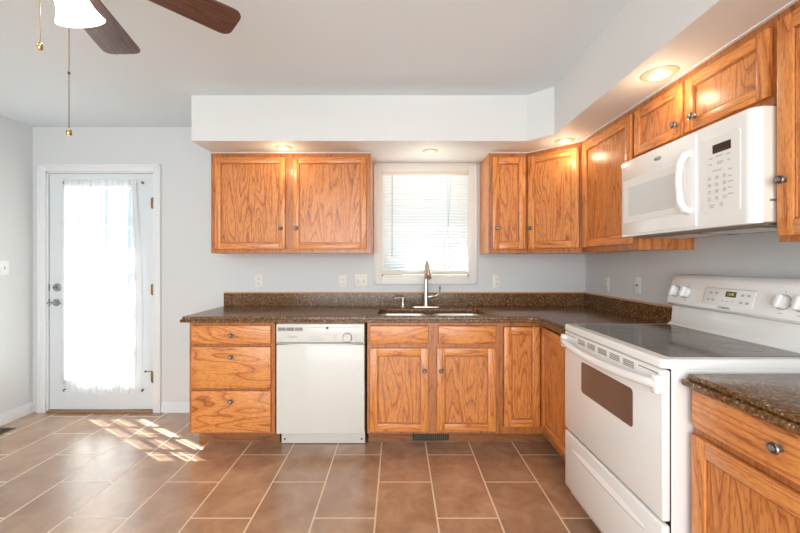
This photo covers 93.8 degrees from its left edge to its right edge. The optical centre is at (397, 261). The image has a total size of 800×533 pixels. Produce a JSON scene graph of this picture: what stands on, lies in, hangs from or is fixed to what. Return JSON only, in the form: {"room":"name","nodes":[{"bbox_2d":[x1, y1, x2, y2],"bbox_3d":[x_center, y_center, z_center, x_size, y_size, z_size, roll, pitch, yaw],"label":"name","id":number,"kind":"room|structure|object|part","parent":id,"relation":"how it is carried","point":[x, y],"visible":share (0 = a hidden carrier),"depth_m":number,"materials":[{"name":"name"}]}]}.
{"room":"kitchen","nodes":[
{"label":"kitchen","id":0,"kind":"room"},
{"bbox_2d":[0,115,32,413],"bbox_3d":[-3.190,0.066,0.300,0.140,2.440,6.080,0,0,0],"label":"wall","id":1,"kind":"structure","parent":0,"point":[16,138],"depth_m":3.06,"materials":[{"name":"white paint"}]},
{"bbox_2d":[0,261,8,274],"bbox_3d":[-3.111,0.046,2.965,0.018,0.115,0.070,0,0,0],"label":"light switch","id":2,"kind":"object","parent":1,"relation":"attached to","point":[4,265],"visible":1,"depth_m":2.96,"materials":[{"name":"white plastic"}]},
{"bbox_2d":[0,402,33,425],"bbox_3d":[-3.113,1.241,0.299,0.014,0.090,5.798,0,0,0],"label":"baseboard","id":3,"kind":"structure","parent":1,"relation":"attached to","point":[12,415],"depth_m":3.05,"materials":[{"name":"white"}]},
{"bbox_2d":[0,412,601,532],"bbox_3d":[-0.757,1.326,0.300,5.005,0.080,6.080,0,0,0],"label":"floor","id":4,"kind":"structure","parent":0,"point":[60,472],"depth_m":2.16,"materials":[{"name":"tile"}]},
{"bbox_2d":[0,428,14,434],"bbox_3d":[-3.020,1.282,2.740,0.130,0.006,0.310,0,0,0],"label":"floor vent","id":5,"kind":"object","parent":4,"relation":"in","point":[2,430],"visible":1,"depth_m":2.85,"materials":[{"name":"brown"}]},
{"bbox_2d":[189,323,279,441],"bbox_3d":[-1.136,0.850,2.860,0.588,0.872,0.678,0,0,0],"label":"base cabinet","id":6,"kind":"object","parent":4,"relation":"on","point":[232,366],"visible":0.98,"depth_m":2.55,"materials":[{"name":"brown wood"}]},
{"bbox_3d":[-1.137,1.022,2.560,0.541,0.283,0.020,0,0,0],"label":"drawer","id":7,"kind":"part","parent":6,"relation":"part of","materials":[{"name":"brown wood"}]},
{"bbox_3d":[-1.137,0.721,2.560,0.541,0.283,0.020,0,0,0],"label":"drawer","id":8,"kind":"part","parent":6,"relation":"part of","materials":[{"name":"brown wood"}]},
{"bbox_3d":[-1.137,0.496,2.560,0.541,0.126,0.020,0,0,0],"label":"drawer","id":9,"kind":"part","parent":6,"relation":"part of","materials":[{"name":"brown wood"}]},
{"bbox_2d":[276,323,366,442],"bbox_3d":[-0.525,0.852,2.832,0.600,0.868,0.626,0,0,0],"label":"dishwasher","id":10,"kind":"object","parent":4,"relation":"on","point":[321,368],"visible":1,"depth_m":2.54,"materials":[{"name":"beige"}]},
{"bbox_3d":[-0.525,0.494,2.557,0.600,0.149,0.037,0,0,0],"label":"control panel","id":11,"kind":"part","parent":10,"relation":"part of","materials":[{"name":"white plastic"}]},
{"bbox_3d":[-0.525,1.228,2.653,0.592,0.108,0.020,0,0,0],"label":"kick plate","id":12,"kind":"part","parent":10,"relation":"part of","materials":[{"name":"white"}]},
{"bbox_2d":[364,323,366,426],"bbox_3d":[-0.525,0.795,2.860,0.596,0.755,0.570,0,0,0],"label":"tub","id":13,"kind":"object","parent":10,"relation":"in","point":[365,343],"depth_m":2.65,"materials":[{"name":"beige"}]},
{"bbox_2d":[367,314,499,441],"bbox_3d":[0.247,0.850,2.860,0.911,0.872,0.678,0,0,0],"label":"base cabinet","id":14,"kind":"object","parent":4,"relation":"on","point":[422,377],"visible":0.94,"depth_m":2.56,"materials":[{"name":"brown wood"}]},
{"bbox_3d":[0.011,0.497,2.560,0.399,0.123,0.020,0,0,0],"label":"false drawer","id":15,"kind":"part","parent":14,"relation":"part of","materials":[{"name":"brown wood"}]},
{"bbox_3d":[0.011,0.874,2.560,0.399,0.569,0.020,0,0,0],"label":"door","id":16,"kind":"part","parent":14,"relation":"part of","materials":[{"name":"brown wood"}]},
{"bbox_3d":[0.011,0.874,2.564,0.293,0.463,0.007,0,0,0],"label":"door panel","id":17,"kind":"part","parent":14,"relation":"part of","materials":[{"name":"brown wood"}]},
{"bbox_2d":[413,433,448,439],"bbox_3d":[0.237,1.231,2.671,0.258,0.086,0.008,0,0,0],"label":"register","id":18,"kind":"object","parent":14,"relation":"attached to","point":[416,436],"visible":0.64,"depth_m":2.67,"materials":[{"name":"grey metal"}]},
{"bbox_3d":[0.470,0.874,2.560,0.401,0.569,0.020,0,0,0],"label":"door","id":19,"kind":"part","parent":14,"relation":"part of","materials":[{"name":"brown wood"}]},
{"bbox_3d":[0.470,0.874,2.564,0.295,0.463,0.007,0,0,0],"label":"door panel","id":20,"kind":"part","parent":14,"relation":"part of","materials":[{"name":"brown wood"}]},
{"bbox_3d":[0.475,0.497,2.560,0.392,0.123,0.020,0,0,0],"label":"false drawer","id":21,"kind":"part","parent":14,"relation":"part of","materials":[{"name":"brown wood"}]},
{"bbox_2d":[496,323,567,459],"bbox_3d":[1.154,0.850,2.611,0.900,0.872,1.175,0,0,0],"label":"base cabinet","id":22,"kind":"object","parent":4,"relation":"on","point":[532,355],"visible":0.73,"depth_m":2.55,"materials":[{"name":"brown wood"}]},
{"bbox_2d":[180,292,671,333],"bbox_3d":[0.063,0.334,2.611,3.082,0.156,1.176,0,0,0],"label":"countertop","id":23,"kind":"structure","parent":22,"relation":"on","point":[554,310],"depth_m":2.92,"materials":[{"name":"brown stone"}]},
{"bbox_2d":[395,297,404,306],"bbox_3d":[0.021,0.329,3.075,0.091,0.084,0.042,0,0,0],"label":"soap dispenser","id":24,"kind":"object","parent":23,"relation":"on","point":[402,298],"visible":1,"depth_m":3.07,"materials":[{"name":"silver metal"}]},
{"bbox_2d":[411,260,440,307],"bbox_3d":[0.235,0.179,2.962,0.240,0.384,0.282,0,0,0],"label":"faucet","id":25,"kind":"object","parent":23,"relation":"on","point":[427,273],"visible":1,"depth_m":3.05,"materials":[{"name":"silver metal"}]},
{"bbox_3d":[0.235,0.367,3.075,0.240,0.008,0.056,0,0,0],"label":"plate","id":26,"kind":"part","parent":25,"relation":"part of","materials":[{"name":"silver metal"}]},
{"bbox_3d":[0.235,0.084,3.001,0.028,0.194,0.175,0,0,0],"label":"gooseneck spout","id":27,"kind":"part","parent":25,"relation":"part of","materials":[{"name":"silver metal"}]},
{"bbox_3d":[0.302,0.250,3.073,0.104,0.103,0.035,0,0,4],"label":"lever handle","id":28,"kind":"part","parent":25,"relation":"part of","materials":[{"name":"silver metal"}]},
{"bbox_2d":[380,314,480,315],"bbox_3d":[0.249,0.502,2.796,0.790,0.178,0.396,0,0,0],"label":"sink","id":29,"kind":"object","parent":23,"relation":"in","point":[380,314],"visible":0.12,"depth_m":2.99,"materials":[{"name":"silver metal"}]},
{"bbox_3d":[0.850,0.784,2.564,0.142,0.581,0.007,0,0,0],"label":"door panel","id":30,"kind":"part","parent":22,"relation":"part of","materials":[{"name":"brown wood"}]},
{"bbox_3d":[0.850,0.784,2.560,0.244,0.683,0.020,0,0,0],"label":"door","id":31,"kind":"part","parent":22,"relation":"part of","materials":[{"name":"brown wood"}]},
{"bbox_3d":[0.985,0.784,2.300,0.020,0.683,0.492,0,0,0],"label":"door","id":32,"kind":"part","parent":22,"relation":"part of","materials":[{"name":"brown wood"}]},
{"bbox_3d":[0.990,0.784,2.300,0.007,0.581,0.390,0,0,0],"label":"door panel","id":33,"kind":"part","parent":22,"relation":"part of","materials":[{"name":"brown wood"}]},
{"bbox_2d":[560,274,799,532],"bbox_3d":[1.218,0.675,1.641,0.764,1.221,0.750,0,0,0],"label":"range","id":34,"kind":"object","parent":4,"relation":"on","point":[628,409],"visible":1,"depth_m":1.50,"materials":[{"name":"white metal"}]},
{"bbox_3d":[0.895,0.969,1.641,0.012,0.044,0.580,0,0,0],"label":"drawer pull","id":35,"kind":"part","parent":34,"relation":"part of","materials":[{"name":"white metal"}]},
{"bbox_3d":[0.914,1.045,1.641,0.028,0.298,0.746,0,0,0],"label":"storage drawer","id":36,"kind":"part","parent":34,"relation":"part of","materials":[{"name":"white metal"}]},
{"bbox_3d":[1.450,0.151,1.965,0.044,0.061,0.062,0,0,0],"label":"control knob","id":37,"kind":"part","parent":34,"relation":"part of","materials":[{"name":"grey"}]},
{"bbox_3d":[1.198,0.346,1.641,0.604,0.030,0.750,0,0,0],"label":"cooktop frame","id":38,"kind":"part","parent":34,"relation":"part of","materials":[{"name":"white metal"}]},
{"bbox_3d":[1.450,0.151,1.893,0.044,0.061,0.062,0,0,0],"label":"control knob","id":39,"kind":"part","parent":34,"relation":"part of","materials":[{"name":"grey plastic"}]},
{"bbox_2d":[577,324,799,356],"bbox_3d":[1.198,0.332,1.641,0.507,0.005,0.680,0,0,0],"label":"glass cooktop","id":40,"kind":"object","parent":34,"relation":"in","point":[665,340],"depth_m":1.55,"materials":[{"name":"grey glass"}]},
{"bbox_3d":[1.462,0.158,1.657,0.022,0.074,0.248,0,0,0],"label":"touch panel","id":41,"kind":"part","parent":34,"relation":"part of","materials":[{"name":"white plastic"}]},
{"bbox_3d":[1.450,0.151,1.419,0.044,0.061,0.062,0,0,0],"label":"control knob","id":42,"kind":"part","parent":34,"relation":"part of","materials":[{"name":"grey plastic"}]},
{"bbox_3d":[1.450,0.151,1.351,0.044,0.061,0.062,0,0,0],"label":"control knob","id":43,"kind":"part","parent":34,"relation":"part of","materials":[{"name":"grey plastic"}]},
{"bbox_2d":[691,389,799,532],"bbox_3d":[1.275,0.850,0.948,0.658,0.872,0.605,0,0,0],"label":"base cabinet","id":44,"kind":"object","parent":4,"relation":"on","point":[745,467],"visible":0.94,"depth_m":1.07,"materials":[{"name":"brown wood"}]},
{"bbox_2d":[681,374,799,434],"bbox_3d":[1.277,0.339,0.938,0.654,0.146,0.636,0,0,0],"label":"countertop","id":45,"kind":"structure","parent":44,"relation":"on","point":[774,399],"depth_m":1.08,"materials":[{"name":"brown stone"}]},
{"bbox_3d":[0.985,0.864,0.949,0.020,0.588,0.588,0,0,0],"label":"door","id":46,"kind":"part","parent":44,"relation":"part of","materials":[{"name":"brown wood"}]},
{"bbox_3d":[0.985,0.482,0.949,0.020,0.124,0.588,0,0,0],"label":"drawer","id":47,"kind":"part","parent":44,"relation":"part of","materials":[{"name":"brown wood"}]},
{"bbox_3d":[1.004,0.796,0.948,0.019,0.765,0.605,0,0,0],"label":"frame","id":48,"kind":"part","parent":44,"relation":"part of","materials":[{"name":"brown wood"}]},
{"bbox_3d":[0.990,0.864,0.949,0.007,0.476,0.476,0,0,0],"label":"door panel","id":49,"kind":"part","parent":44,"relation":"part of","materials":[{"name":"brown wood"}]},
{"bbox_3d":[0.961,0.474,0.952,0.028,0.032,0.032,0,0,0],"label":"knob","id":50,"kind":"part","parent":44,"relation":"part of","materials":[{"name":"grey metal"}]},
{"bbox_2d":[33,127,584,411],"bbox_3d":[-0.757,0.066,3.270,4.725,2.440,0.140,0,0,0],"label":"wall","id":51,"kind":"structure","parent":0,"point":[194,279],"depth_m":3.20,"materials":[{"name":"white paint"}]},
{"bbox_2d":[37,164,160,412],"bbox_3d":[-2.541,0.227,3.247,1.044,2.118,0.186,0,0,0],"label":"door","id":52,"kind":"structure","parent":51,"relation":"in","point":[51,338],"depth_m":3.21,"materials":[{"name":"white wood"}]},
{"bbox_3d":[-2.914,0.348,3.181,0.122,0.062,0.054,0,0,0],"label":"lever","id":53,"kind":"part","parent":52,"relation":"part of","materials":[{"name":"silver metal"}]},
{"bbox_2d":[63,179,143,393],"bbox_3d":[-2.509,0.207,3.186,0.683,1.825,0.042,0,0,0],"label":"door curtain","id":54,"kind":"object","parent":52,"relation":"hanging from","point":[77,260],"visible":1,"depth_m":3.17,"materials":[{"name":"white fabric"}]},
{"bbox_2d":[161,402,188,412],"bbox_3d":[-1.728,1.241,3.193,0.576,0.090,0.014,0,0,0],"label":"baseboard","id":55,"kind":"structure","parent":51,"relation":"attached to","point":[166,407],"depth_m":3.19,"materials":[{"name":"white wood"}]},
{"bbox_2d":[255,274,262,287],"bbox_3d":[-1.185,0.163,3.196,0.070,0.115,0.009,0,0,0],"label":"wall outlet","id":56,"kind":"object","parent":51,"relation":"attached to","point":[258,277],"visible":1,"depth_m":3.19,"materials":[{"name":"white plastic"}]},
{"bbox_2d":[211,154,372,253],"bbox_3d":[-0.821,-0.453,3.015,1.230,0.771,0.368,0,0,0],"label":"upper cabinet","id":57,"kind":"object","parent":51,"relation":"attached to","point":[261,203],"visible":1,"depth_m":2.87,"materials":[{"name":"brown wood"}]},
{"bbox_3d":[-1.131,-0.452,2.870,0.538,0.703,0.020,0,0,0],"label":"door","id":58,"kind":"part","parent":57,"relation":"part of","materials":[{"name":"brown wood"}]},
{"bbox_3d":[-1.131,-0.452,2.874,0.446,0.611,0.007,0,0,0],"label":"door panel","id":59,"kind":"part","parent":57,"relation":"part of","materials":[{"name":"brown wood"}]},
{"bbox_3d":[-0.519,-0.452,2.870,0.562,0.703,0.020,0,0,0],"label":"door","id":60,"kind":"part","parent":57,"relation":"part of","materials":[{"name":"brown wood"}]},
{"bbox_3d":[-0.519,-0.452,2.874,0.470,0.611,0.007,0,0,0],"label":"door panel","id":61,"kind":"part","parent":57,"relation":"part of","materials":[{"name":"brown wood"}]},
{"bbox_2d":[339,275,346,287],"bbox_3d":[-0.466,0.168,3.196,0.070,0.115,0.009,0,0,0],"label":"wall outlet","id":62,"kind":"object","parent":51,"relation":"attached to","point":[342,278],"visible":1,"depth_m":3.19,"materials":[{"name":"white plastic"}]},
{"bbox_2d":[354,274,367,287],"bbox_3d":[-0.312,0.163,3.191,0.115,0.115,0.018,0,0,0],"label":"light switch","id":63,"kind":"object","parent":51,"relation":"attached to","point":[360,280],"visible":1,"depth_m":3.19,"materials":[{"name":"white plastic"}]},
{"bbox_2d":[374,163,476,283],"bbox_3d":[0.237,-0.325,3.259,0.883,1.029,0.163,0,0,0],"label":"window","id":64,"kind":"structure","parent":51,"relation":"in","point":[471,277],"depth_m":3.18,"materials":[{"name":"white"}]},
{"bbox_3d":[0.237,-0.535,3.310,0.721,0.473,0.030,0,0,0],"label":"sash","id":65,"kind":"part","parent":64,"relation":"part of","materials":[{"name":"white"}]},
{"bbox_3d":[0.237,-0.115,3.275,0.721,0.448,0.030,0,0,0],"label":"sash","id":66,"kind":"part","parent":64,"relation":"part of","materials":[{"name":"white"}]},
{"bbox_2d":[382,170,468,274],"bbox_3d":[0.237,-0.336,3.201,0.741,0.888,0.042,0,0,0],"label":"window blind","id":67,"kind":"object","parent":64,"relation":"attached to","point":[397,185],"visible":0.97,"depth_m":3.21,"materials":[{"name":"beige plastic"}]},
{"bbox_3d":[0.237,0.093,3.209,0.729,0.030,0.026,0,0,0],"label":"rail","id":68,"kind":"part","parent":67,"relation":"part of","materials":[{"name":"beige plastic"}]},
{"bbox_3d":[0.414,-0.344,3.187,0.036,0.801,0.008,0,0,0],"label":"pull cord","id":69,"kind":"part","parent":67,"relation":"part of","materials":[{"name":"grey plastic"}]},
{"bbox_3d":[0.445,-0.344,3.187,0.033,0.801,0.008,0,0,0],"label":"pull cord","id":70,"kind":"part","parent":67,"relation":"part of","materials":[{"name":"grey plastic"}]},
{"bbox_2d":[224,293,671,323],"bbox_3d":[0.063,0.319,2.611,3.082,0.106,1.176,0,0,0],"label":"backsplash","id":71,"kind":"structure","parent":51,"relation":"attached to","point":[653,313],"depth_m":3.18,"materials":[{"name":"brown stone"}]},
{"bbox_2d":[493,275,500,287],"bbox_3d":[0.851,0.166,3.196,0.070,0.115,0.009,0,0,0],"label":"wall outlet","id":72,"kind":"object","parent":51,"relation":"attached to","point":[496,278],"visible":1,"depth_m":3.19,"materials":[{"name":"white plastic"}]},
{"bbox_2d":[480,153,526,253],"bbox_3d":[0.851,-0.453,3.015,0.296,0.771,0.368,0,0,0],"label":"upper cabinet","id":73,"kind":"object","parent":51,"relation":"attached to","point":[503,177],"visible":1,"depth_m":2.87,"materials":[{"name":"brown wood"}]},
{"bbox_3d":[0.854,-0.452,2.870,0.252,0.703,0.020,0,0,0],"label":"door","id":74,"kind":"part","parent":73,"relation":"part of","materials":[{"name":"brown wood"}]},
{"bbox_3d":[0.854,-0.452,2.874,0.150,0.601,0.007,0,0,0],"label":"door panel","id":75,"kind":"part","parent":73,"relation":"part of","materials":[{"name":"brown wood"}]},
{"bbox_2d":[211,0,799,153],"bbox_3d":[0.409,-0.837,2.361,3.504,0.005,1.549,0,0,39],"label":"trim","id":76,"kind":"structure","parent":51,"relation":"attached to","point":[793,2],"depth_m":1.99,"materials":[{"name":"white"}]},
{"bbox_2d":[524,142,624,253],"bbox_3d":[1.294,-0.453,2.897,0.620,0.771,0.604,0,0,0],"label":"upper cabinet","id":77,"kind":"object","parent":51,"relation":"attached to","point":[554,175],"visible":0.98,"depth_m":2.71,"materials":[{"name":"brown wood"}]},
{"bbox_3d":[1.133,-0.452,2.733,0.020,0.703,0.371,0,0,-45],"label":"door","id":78,"kind":"part","parent":77,"relation":"part of","materials":[{"name":"brown wood"}]},
{"bbox_3d":[1.136,-0.452,2.736,0.269,0.601,0.007,0,0,45],"label":"door panel","id":79,"kind":"part","parent":77,"relation":"part of","materials":[{"name":"brown wood"}]},
{"bbox_3d":[1.149,-0.453,2.744,0.019,0.771,0.399,0,0,-45],"label":"frame","id":80,"kind":"part","parent":77,"relation":"part of","materials":[{"name":"brown wood"}]},
{"bbox_2d":[0,0,630,126],"bbox_3d":[-0.757,-1.204,0.300,5.005,0.100,6.080,0,0,0],"label":"ceiling","id":81,"kind":"structure","parent":0,"point":[276,47],"depth_m":2.06,"materials":[{"name":"white paint"}]},
{"bbox_2d":[37,0,240,135],"bbox_3d":[-0.933,-0.741,0.894,1.020,0.826,1.088,0,0,44],"label":"ceiling fan","id":82,"kind":"object","parent":81,"relation":"hanging from","point":[92,16],"visible":1,"depth_m":1.20,"materials":[{"name":"brown wood"}]},
{"bbox_3d":[-0.889,-0.639,0.930,0.002,0.190,0.002,0,0,0],"label":"pull chain","id":83,"kind":"part","parent":82,"relation":"part of","materials":[{"name":"gold metal"}]},
{"bbox_3d":[-0.852,-0.551,0.970,0.006,0.415,0.005,0,0,0],"label":"pull chain","id":84,"kind":"part","parent":82,"relation":"part of","materials":[{"name":"gold metal"}]},
{"bbox_3d":[-0.932,-0.758,1.094,0.122,0.150,0.130,0,0,0],"label":"lamp shade","id":85,"kind":"part","parent":82,"relation":"part of","materials":[{"name":"white glass"}]},
{"bbox_3d":[-1.012,-0.814,1.253,0.128,0.007,0.427,-9,2,-14],"label":"fan blade","id":86,"kind":"part","parent":82,"relation":"part of","materials":[{"name":"brown wood"}]},
{"bbox_3d":[-0.688,-0.814,1.148,0.128,0.007,0.383,-12,-9,43],"label":"fan blade","id":87,"kind":"part","parent":82,"relation":"part of","materials":[{"name":"brown wood"}]},
{"bbox_2d":[191,0,792,163],"bbox_3d":[0.089,-0.997,1.750,3.032,0.315,2.900,0,0,0],"label":"soffit","id":88,"kind":"structure","parent":81,"relation":"attached to","point":[604,83],"depth_m":2.59,"materials":[{"name":"white paint"}]},
{"bbox_2d":[275,145,291,150],"bbox_3d":[-0.832,-0.833,2.735,0.121,0.013,0.121,0,0,0],"label":"recessed light","id":89,"kind":"object","parent":88,"relation":"in","point":[280,147],"visible":1,"depth_m":2.71,"materials":[{"name":"beige"}]},
{"bbox_2d":[422,149,437,153],"bbox_3d":[0.248,-0.833,2.830,0.121,0.013,0.121,0,0,0],"label":"recessed light","id":90,"kind":"object","parent":88,"relation":"in","point":[426,151],"visible":1,"depth_m":2.81,"materials":[{"name":"beige"}]},
{"bbox_2d":[554,137,574,144],"bbox_3d":[1.155,-0.833,2.585,0.132,0.013,0.132,0,0,0],"label":"recessed light","id":91,"kind":"object","parent":88,"relation":"in","point":[567,140],"visible":1,"depth_m":2.57,"materials":[{"name":"beige"}]},
{"bbox_2d":[640,65,679,81],"bbox_3d":[1.165,-0.833,1.665,0.145,0.013,0.145,0,0,0],"label":"recessed light","id":92,"kind":"object","parent":88,"relation":"in","point":[656,74],"visible":1,"depth_m":1.65,"materials":[{"name":"beige glass"}]},
{"bbox_3d":[1.165,-0.832,1.665,0.066,0.012,0.066,0,0,0],"label":"lamp bulb","id":93,"kind":"part","parent":92,"relation":"part of","materials":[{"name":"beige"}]},
{"bbox_2d":[585,231,799,305],"bbox_3d":[1.675,0.066,0.300,0.140,2.440,6.080,0,0,0],"label":"wall","id":94,"kind":"structure","parent":0,"point":[762,254],"depth_m":2.04,"materials":[{"name":"white paint"}]},
{"bbox_2d":[604,276,608,291],"bbox_3d":[1.601,0.169,2.866,0.009,0.115,0.070,0,0,0],"label":"wall outlet","id":95,"kind":"object","parent":94,"relation":"attached to","point":[606,279],"visible":1,"depth_m":2.86,"materials":[{"name":"white plastic"}]},
{"bbox_2d":[634,277,640,293],"bbox_3d":[1.601,0.156,2.497,0.008,0.115,0.070,0,0,0],"label":"phone jack","id":96,"kind":"object","parent":94,"relation":"attached to","point":[637,280],"visible":1,"depth_m":2.49,"materials":[{"name":"white plastic"}]},
{"bbox_2d":[582,107,693,251],"bbox_3d":[1.435,-0.453,2.308,0.339,0.771,0.573,0,0,0],"label":"upper cabinet","id":97,"kind":"object","parent":94,"relation":"attached to","point":[604,153],"visible":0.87,"depth_m":2.26,"materials":[{"name":"brown wood"}]},
{"bbox_3d":[1.280,-0.452,2.299,0.007,0.597,0.427,0,0,0],"label":"door panel","id":98,"kind":"part","parent":97,"relation":"part of","materials":[{"name":"brown wood"}]},
{"bbox_3d":[1.275,-0.452,2.299,0.020,0.703,0.533,0,0,0],"label":"door","id":99,"kind":"part","parent":97,"relation":"part of","materials":[{"name":"brown wood"}]},
{"bbox_3d":[1.294,-0.453,2.308,0.019,0.771,0.573,0,0,0],"label":"frame","id":100,"kind":"part","parent":97,"relation":"part of","materials":[{"name":"brown wood"}]},
{"bbox_2d":[634,14,778,156],"bbox_3d":[1.420,-0.687,1.641,0.368,0.302,0.758,0,0,0],"label":"upper cabinet","id":101,"kind":"object","parent":94,"relation":"attached to","point":[743,76],"visible":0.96,"depth_m":1.50,"materials":[{"name":"brown wood"}]},
{"bbox_3d":[1.280,-0.684,1.832,0.007,0.142,0.250,0,0,0],"label":"door panel","id":102,"kind":"part","parent":101,"relation":"part of","materials":[{"name":"brown wood"}]},
{"bbox_3d":[1.275,-0.684,1.832,0.020,0.234,0.342,0,0,0],"label":"door","id":103,"kind":"part","parent":101,"relation":"part of","materials":[{"name":"brown wood"}]},
{"bbox_3d":[1.251,-0.621,1.693,0.028,0.032,0.032,0,0,0],"label":"knob","id":104,"kind":"part","parent":101,"relation":"part of","materials":[{"name":"grey metal"}]},
{"bbox_3d":[1.251,-0.621,1.592,0.028,0.032,0.032,0,0,0],"label":"knob","id":105,"kind":"part","parent":101,"relation":"part of","materials":[{"name":"grey metal"}]},
{"bbox_2d":[622,106,776,237],"bbox_3d":[1.374,-0.326,1.640,0.458,0.408,0.753,0,0,0],"label":"microwave","id":106,"kind":"object","parent":101,"relation":"attached to","point":[716,179],"visible":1,"depth_m":1.46,"materials":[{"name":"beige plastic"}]},
{"bbox_3d":[1.202,-0.315,1.776,0.004,0.221,0.421,0,0,0],"label":"door","id":107,"kind":"part","parent":106,"relation":"part of","materials":[{"name":"white plastic"}]},
{"bbox_3d":[1.206,-0.331,1.756,0.008,0.374,0.497,0,0,0],"label":"door","id":108,"kind":"part","parent":106,"relation":"part of","materials":[{"name":"white plastic"}]},
{"bbox_3d":[1.175,-0.326,1.538,0.060,0.265,0.034,0,0,0],"label":"door handle","id":109,"kind":"part","parent":106,"relation":"part of","materials":[{"name":"white plastic"}]},
{"bbox_3d":[1.208,-0.331,1.401,0.004,0.288,0.170,0,0,0],"label":"control panel","id":110,"kind":"part","parent":106,"relation":"part of","materials":[{"name":"white plastic"}]},
{"bbox_3d":[1.280,-0.684,1.464,0.007,0.142,0.280,0,0,0],"label":"door panel","id":111,"kind":"part","parent":101,"relation":"part of","materials":[{"name":"brown wood"}]},
{"bbox_3d":[1.275,-0.684,1.464,0.020,0.234,0.372,0,0,0],"label":"door","id":112,"kind":"part","parent":101,"relation":"part of","materials":[{"name":"brown wood"}]},
{"bbox_2d":[773,1,799,241],"bbox_3d":[1.420,-0.453,0.960,0.368,0.771,0.600,0,0,0],"label":"upper cabinet","id":113,"kind":"object","parent":94,"relation":"attached to","point":[787,179],"visible":1,"depth_m":1.21,"materials":[{"name":"brown wood"}]},
{"bbox_3d":[1.251,-0.269,1.222,0.028,0.032,0.032,0,0,0],"label":"knob","id":114,"kind":"part","parent":113,"relation":"part of","materials":[{"name":"grey metal"}]},
{"bbox_3d":[1.280,-0.445,0.970,0.007,0.611,0.453,0,0,0],"label":"door panel","id":115,"kind":"part","parent":113,"relation":"part of","materials":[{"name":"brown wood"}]},
{"label":"outside","id":116,"kind":"structure","parent":0,"visible":0},
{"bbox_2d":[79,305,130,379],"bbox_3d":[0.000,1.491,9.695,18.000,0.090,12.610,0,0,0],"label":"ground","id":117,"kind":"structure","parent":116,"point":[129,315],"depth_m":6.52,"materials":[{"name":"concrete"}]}
]}

